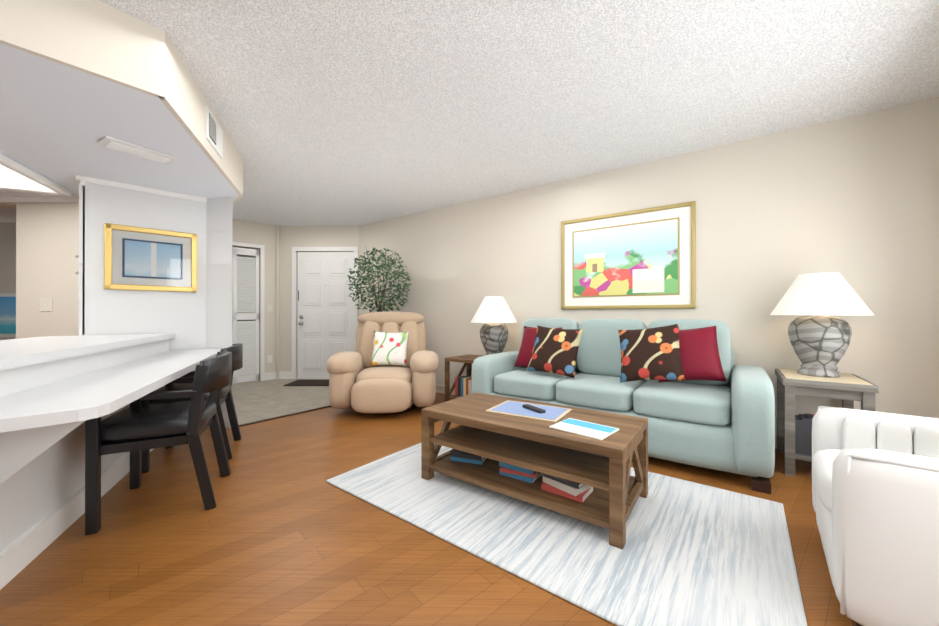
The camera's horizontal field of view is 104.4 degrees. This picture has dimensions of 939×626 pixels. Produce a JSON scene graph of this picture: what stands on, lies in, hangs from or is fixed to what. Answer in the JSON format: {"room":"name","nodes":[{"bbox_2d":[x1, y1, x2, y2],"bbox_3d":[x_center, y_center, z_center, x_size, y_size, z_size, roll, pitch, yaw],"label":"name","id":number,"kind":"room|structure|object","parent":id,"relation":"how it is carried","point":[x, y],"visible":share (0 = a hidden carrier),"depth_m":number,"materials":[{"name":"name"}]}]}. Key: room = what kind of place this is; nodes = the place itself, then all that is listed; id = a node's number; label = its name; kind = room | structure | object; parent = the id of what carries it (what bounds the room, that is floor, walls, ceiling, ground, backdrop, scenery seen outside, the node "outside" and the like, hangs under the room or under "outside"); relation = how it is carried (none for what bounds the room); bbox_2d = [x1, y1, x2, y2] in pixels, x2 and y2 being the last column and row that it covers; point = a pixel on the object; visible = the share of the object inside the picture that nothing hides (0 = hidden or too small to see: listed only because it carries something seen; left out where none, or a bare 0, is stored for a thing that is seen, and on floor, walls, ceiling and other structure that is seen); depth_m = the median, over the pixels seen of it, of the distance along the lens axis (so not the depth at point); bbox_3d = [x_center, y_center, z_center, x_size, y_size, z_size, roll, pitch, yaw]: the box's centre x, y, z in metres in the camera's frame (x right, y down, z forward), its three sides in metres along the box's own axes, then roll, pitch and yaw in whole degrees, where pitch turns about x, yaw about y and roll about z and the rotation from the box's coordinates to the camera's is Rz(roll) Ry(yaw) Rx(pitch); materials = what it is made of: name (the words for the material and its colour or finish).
{"room":"living room","nodes":[
{"label":"living room","id":0,"kind":"room"},
{"bbox_2d":[0,202,84,339],"bbox_3d":[-5.712,-0.174,3.318,4.566,2.440,0.220,0,0,1],"label":"wall","id":1,"kind":"structure","parent":0,"point":[39,246],"depth_m":3.17,"materials":[{"name":"beige paint"}]},
{"bbox_2d":[0,293,15,336],"bbox_3d":[-6.527,0.031,5.132,1.000,0.620,0.036,0,0,1],"label":"framed picture","id":2,"kind":"object","parent":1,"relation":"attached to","point":[7,314],"visible":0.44,"depth_m":5.11,"materials":[{"name":"white"}]},
{"bbox_2d":[40,298,52,310],"bbox_3d":[-3.812,-0.074,3.278,0.115,0.115,0.012,0,0,1],"label":"light switch","id":3,"kind":"object","parent":1,"relation":"attached to","point":[46,304],"visible":1,"depth_m":3.28,"materials":[{"name":"beige plastic"}]},
{"bbox_2d":[0,339,168,551],"bbox_3d":[-1.683,0.626,0.992,0.140,0.829,4.720,0,0,-25],"label":"wall","id":4,"kind":"structure","parent":0,"point":[40,487],"depth_m":1.67,"materials":[{"name":"white paint"}]},
{"bbox_2d":[0,448,154,589],"bbox_3d":[-1.609,0.975,1.026,0.024,0.130,4.720,0,0,-25],"label":"baseboard","id":5,"kind":"structure","parent":4,"relation":"attached to","point":[23,551],"depth_m":1.64,"materials":[{"name":"white wood"}]},
{"bbox_2d":[0,333,175,369],"bbox_3d":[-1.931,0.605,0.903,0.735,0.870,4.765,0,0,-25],"label":"countertop","id":6,"kind":"structure","parent":4,"relation":"on","point":[14,353],"depth_m":2.00,"materials":[{"name":"white laminate"}]},
{"bbox_2d":[0,348,220,484],"bbox_3d":[-1.925,0.503,2.185,0.419,0.360,2.568,0,0,-25],"label":"countertop","id":7,"kind":"structure","parent":4,"relation":"attached to","point":[36,422],"depth_m":1.35,"materials":[{"name":"white stone"}]},
{"bbox_2d":[0,0,242,221],"bbox_3d":[-4.763,-1.233,1.448,6.501,0.330,5.626,0,0,1],"label":"ceiling soffit","id":8,"kind":"structure","parent":0,"point":[79,79],"depth_m":1.91,"materials":[{"name":"white paint"}]},
{"bbox_2d":[0,153,71,195],"bbox_3d":[-3.560,-1.038,1.828,1.330,0.054,2.330,0,0,-25],"label":"ceiling light","id":9,"kind":"object","parent":8,"relation":"attached to","point":[15,176],"visible":1,"depth_m":2.87,"materials":[{"name":"white plastic"}]},
{"bbox_2d":[97,136,176,163],"bbox_3d":[-2.159,-1.050,2.382,0.160,0.030,0.360,0,0,31],"label":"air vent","id":10,"kind":"object","parent":8,"relation":"attached to","point":[129,148],"visible":0.96,"depth_m":2.34,"materials":[{"name":"white"}]},
{"bbox_2d":[206,106,222,158],"bbox_3d":[-1.764,-1.241,2.530,0.019,0.210,0.340,0,0,-20],"label":"return air vent","id":11,"kind":"object","parent":8,"relation":"attached to","point":[214,134],"visible":1,"depth_m":2.49,"materials":[{"name":"white metal"}]},
{"bbox_2d":[85,182,231,412],"bbox_3d":[-3.410,-0.172,3.927,0.936,2.440,2.611,0,0,-44],"label":"wall","id":12,"kind":"structure","parent":0,"point":[201,318],"depth_m":3.19,"materials":[{"name":"white paint"}]},
{"bbox_2d":[0,175,84,202],"bbox_3d":[-5.502,-1.029,3.072,4.990,0.070,0.460,0,0,1],"label":"crown molding","id":13,"kind":"structure","parent":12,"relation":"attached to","point":[27,197],"depth_m":3.25,"materials":[{"name":"white wood"}]},
{"bbox_2d":[74,184,84,335],"bbox_3d":[-3.228,-0.414,3.043,0.424,1.180,0.424,0,0,1],"label":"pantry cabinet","id":14,"kind":"object","parent":12,"relation":"attached to","point":[81,256],"visible":1,"depth_m":2.84,"materials":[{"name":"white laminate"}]},
{"bbox_2d":[104,223,196,291],"bbox_3d":[-2.702,-0.454,3.118,0.602,0.530,0.030,0,0,-43],"label":"framed picture","id":15,"kind":"object","parent":12,"relation":"attached to","point":[142,259],"visible":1,"depth_m":3.09,"materials":[{"name":"gold metal"}]},
{"bbox_2d":[85,177,230,427],"bbox_3d":[-2.584,-0.009,3.111,0.845,2.110,0.554,0,0,1],"label":"trim","id":16,"kind":"structure","parent":12,"relation":"attached to","point":[146,190],"depth_m":3.11,"materials":[{"name":"white"}]},
{"bbox_2d":[232,219,276,380],"bbox_3d":[-3.994,-0.169,5.032,2.029,2.440,2.079,0,0,1],"label":"wall","id":17,"kind":"structure","parent":0,"point":[253,233],"depth_m":5.71,"materials":[{"name":"beige paint"}]},
{"bbox_2d":[232,242,264,383],"bbox_3d":[-3.500,0.001,5.388,0.830,2.102,0.067,0,0,-44],"label":"louvered closet door","id":18,"kind":"structure","parent":17,"relation":"in","point":[245,284],"depth_m":5.54,"materials":[{"name":"white wood"}]},
{"bbox_2d":[267,355,271,362],"bbox_3d":[-3.137,0.723,5.730,0.075,0.115,0.012,0,0,-44],"label":"outlet","id":19,"kind":"object","parent":17,"relation":"attached to","point":[269,358],"visible":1,"depth_m":5.73,"materials":[{"name":"white plastic"}]},
{"bbox_2d":[267,304,272,311],"bbox_3d":[-3.137,-0.077,5.732,0.075,0.115,0.012,0,0,-44],"label":"light switch","id":20,"kind":"object","parent":17,"relation":"attached to","point":[269,307],"visible":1,"depth_m":5.73,"materials":[{"name":"beige plastic"}]},
{"bbox_2d":[276,225,278,378],"bbox_3d":[-3.045,-0.166,5.791,0.035,2.438,0.050,0,0,-21],"label":"trim","id":21,"kind":"structure","parent":17,"relation":"attached to","point":[277,306],"depth_m":5.77,"materials":[{"name":"beige"}]},
{"bbox_2d":[232,379,331,426],"bbox_3d":[-2.413,1.045,4.661,3.280,0.010,2.701,0,0,1],"label":"floor","id":22,"kind":"structure","parent":0,"point":[259,401],"depth_m":4.41,"materials":[{"name":"beige tile"}]},
{"bbox_2d":[283,380,328,385],"bbox_3d":[-2.293,1.041,5.440,0.750,0.012,0.450,0,0,1],"label":"doormat","id":23,"kind":"object","parent":22,"relation":"on","point":[310,383],"visible":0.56,"depth_m":5.35,"materials":[{"name":"black"}]},
{"bbox_2d":[279,226,358,378],"bbox_3d":[-2.322,-0.167,5.889,1.667,2.440,0.150,0,0,1],"label":"wall","id":24,"kind":"structure","parent":0,"point":[290,237],"depth_m":5.82,"materials":[{"name":"beige paint"}]},
{"bbox_2d":[264,371,290,379],"bbox_3d":[-2.470,0.993,5.736,1.458,0.120,0.153,0,0,1],"label":"baseboard","id":25,"kind":"structure","parent":24,"relation":"attached to","point":[282,375],"depth_m":5.80,"materials":[{"name":"white wood"}]},
{"bbox_2d":[291,247,357,378],"bbox_3d":[-2.300,0.000,5.807,1.050,2.105,0.118,0,0,1],"label":"entry door","id":26,"kind":"structure","parent":24,"relation":"in","point":[324,318],"depth_m":5.81,"materials":[{"name":"white wood"}]},
{"bbox_2d":[0,392,852,625],"bbox_3d":[-0.751,1.070,2.645,14.500,0.050,11.500,0,0,1],"label":"floor","id":27,"kind":"structure","parent":0,"point":[283,532],"depth_m":1.57,"materials":[{"name":"brown wood"}]},
{"bbox_2d":[85,352,231,534],"bbox_3d":[-1.676,0.643,2.053,0.561,0.809,0.530,0,0,-25],"label":"chair","id":28,"kind":"object","parent":27,"relation":"on","point":[136,428],"visible":0.85,"depth_m":1.90,"materials":[{"name":"black paint"}]},
{"bbox_2d":[142,343,242,472],"bbox_3d":[-2.018,0.644,2.710,0.561,0.809,0.530,0,0,-25],"label":"chair","id":29,"kind":"object","parent":27,"relation":"on","point":[225,394],"visible":0.42,"depth_m":2.63,"materials":[{"name":"black paint"}]},
{"bbox_2d":[346,246,411,312],"bbox_3d":[-1.185,0.076,4.810,0.843,1.948,0.852,0,0,1],"label":"ficus tree","id":30,"kind":"object","parent":27,"relation":"on","point":[382,296],"visible":0.85,"depth_m":4.71,"materials":[{"name":"green plant"}]},
{"bbox_2d":[326,312,438,414],"bbox_3d":[-0.919,0.515,4.080,1.149,1.066,1.085,0,0,-5],"label":"recliner","id":31,"kind":"object","parent":27,"relation":"on","point":[358,382],"visible":0.83,"depth_m":3.68,"materials":[{"name":"beige leather"}]},
{"bbox_2d":[370,331,408,365],"bbox_3d":[-0.887,0.393,4.061,0.413,0.385,0.182,0,0,-5],"label":"pillow","id":32,"kind":"object","parent":31,"relation":"on","point":[389,348],"visible":1,"depth_m":4.01,"materials":[{"name":"white fabric"}]},
{"bbox_2d":[445,354,483,401],"bbox_3d":[0.129,0.778,4.119,0.680,0.540,0.460,0,0,36],"label":"side table","id":33,"kind":"object","parent":27,"relation":"on","point":[462,385],"visible":0.4,"depth_m":4.14,"materials":[{"name":"brown wood"}]},
{"bbox_2d":[471,296,517,354],"bbox_3d":[0.268,0.165,3.971,0.510,0.685,0.510,0,0,-17],"label":"lamp","id":34,"kind":"object","parent":33,"relation":"on","point":[493,313],"visible":0.81,"depth_m":3.84,"materials":[{"name":"fabric"}]},
{"bbox_2d":[326,443,806,625],"bbox_3d":[0.405,1.037,2.113,2.230,0.012,1.340,0,0,37],"label":"rug","id":35,"kind":"object","parent":27,"relation":"on","point":[693,554],"visible":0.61,"depth_m":1.62,"materials":[{"name":"white fabric"}]},
{"bbox_2d":[421,392,647,549],"bbox_3d":[0.357,0.815,2.174,1.190,0.432,0.600,0,0,36],"label":"coffee table","id":36,"kind":"object","parent":35,"relation":"on","point":[602,468],"visible":0.98,"depth_m":1.97,"materials":[{"name":"brown wood"}]},
{"bbox_2d":[450,449,592,502],"bbox_3d":[0.261,0.897,2.158,0.914,0.089,0.214,0,0,39],"label":"books","id":37,"kind":"object","parent":36,"relation":"on","point":[576,491],"visible":0.54,"depth_m":2.01,"materials":[{"name":"blue"}]},
{"bbox_2d":[486,400,571,421],"bbox_3d":[0.367,0.596,2.241,0.440,0.006,0.310,0,0,32],"label":"magazine","id":38,"kind":"object","parent":36,"relation":"on","point":[551,413],"visible":1,"depth_m":2.20,"materials":[{"name":"blue paper"}]},
{"bbox_2d":[523,404,545,413],"bbox_3d":[0.392,0.584,2.224,0.045,0.018,0.170,0,0,-29],"label":"remote control","id":39,"kind":"object","parent":38,"relation":"on","point":[534,408],"visible":1,"depth_m":2.20,"materials":[{"name":"black plastic"}]},
{"bbox_2d":[549,418,618,439],"bbox_3d":[0.592,0.594,1.884,0.280,0.007,0.215,0,0,44],"label":"magazine","id":40,"kind":"object","parent":36,"relation":"on","point":[588,429],"visible":0.96,"depth_m":1.87,"materials":[{"name":"white paper"}]},
{"bbox_2d":[472,318,774,493],"bbox_3d":[1.150,0.548,3.082,2.150,0.995,0.970,0,0,36],"label":"sofa","id":41,"kind":"object","parent":27,"relation":"on","point":[728,425],"visible":0.69,"depth_m":2.54,"materials":[{"name":"teal leather"}]},
{"bbox_2d":[514,326,562,366],"bbox_3d":[0.637,0.322,3.397,0.420,0.384,0.196,0,0,44],"label":"pillow","id":42,"kind":"object","parent":41,"relation":"on","point":[526,348],"visible":0.23,"depth_m":3.42,"materials":[{"name":"red fabric"}]},
{"bbox_2d":[526,326,583,377],"bbox_3d":[0.733,0.321,3.137,0.450,0.415,0.199,0,0,36],"label":"floral pillow","id":43,"kind":"object","parent":41,"relation":"on","point":[555,350],"visible":1,"depth_m":3.08,"materials":[{"name":"brown fabric"}]},
{"bbox_2d":[618,323,684,382],"bbox_3d":[1.333,0.300,2.704,0.480,0.449,0.199,0,0,36],"label":"floral pillow","id":44,"kind":"object","parent":41,"relation":"on","point":[650,354],"visible":1,"depth_m":2.65,"materials":[{"name":"brown fabric"}]},
{"bbox_2d":[658,326,726,382],"bbox_3d":[1.610,0.305,2.696,0.458,0.425,0.196,0,0,28],"label":"pillow","id":45,"kind":"object","parent":41,"relation":"on","point":[699,355],"visible":0.6,"depth_m":2.62,"materials":[{"name":"red fabric"}]},
{"bbox_2d":[775,369,878,476],"bbox_3d":[2.349,0.732,2.446,0.420,0.624,0.540,0,0,36],"label":"side table","id":46,"kind":"object","parent":27,"relation":"on","point":[794,436],"visible":0.65,"depth_m":2.33,"materials":[{"name":"grey wood"}]},
{"bbox_2d":[770,272,873,377],"bbox_3d":[2.367,0.077,2.472,0.510,0.685,0.510,0,0,28],"label":"lamp","id":47,"kind":"object","parent":46,"relation":"on","point":[819,334],"visible":1,"depth_m":2.37,"materials":[{"name":"ceramic"}]},
{"bbox_2d":[812,406,938,625],"bbox_3d":[1.713,0.741,1.245,0.780,0.600,0.800,0,0,39],"label":"armchair","id":48,"kind":"object","parent":27,"relation":"on","point":[875,488],"visible":1,"depth_m":1.13,"materials":[{"name":"white leather"}]},
{"bbox_2d":[99,0,938,225],"bbox_3d":[-0.751,-1.445,2.651,14.500,0.100,11.500,0,0,1],"label":"ceiling","id":49,"kind":"structure","parent":0,"point":[344,112],"depth_m":2.21,"materials":[{"name":"white paint"}]},
{"bbox_2d":[436,384,776,448],"bbox_3d":[0.661,0.993,4.041,5.934,0.110,0.024,0,0,36],"label":"baseboard","id":50,"kind":"structure","parent":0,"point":[440,388],"depth_m":4.76,"materials":[{"name":"beige wood"}]},
{"bbox_2d":[359,97,938,434],"bbox_3d":[0.671,-0.171,4.144,6.435,2.440,0.150,0,0,36],"label":"wall","id":51,"kind":"structure","parent":0,"point":[853,201],"depth_m":2.88,"materials":[{"name":"beige paint"}]},
{"bbox_2d":[561,201,695,308],"bbox_3d":[1.450,-0.498,3.470,1.202,0.920,0.030,0,0,36],"label":"picture frame","id":52,"kind":"object","parent":51,"relation":"attached to","point":[641,259],"visible":0.98,"depth_m":3.42,"materials":[{"name":"gold"}]}
]}

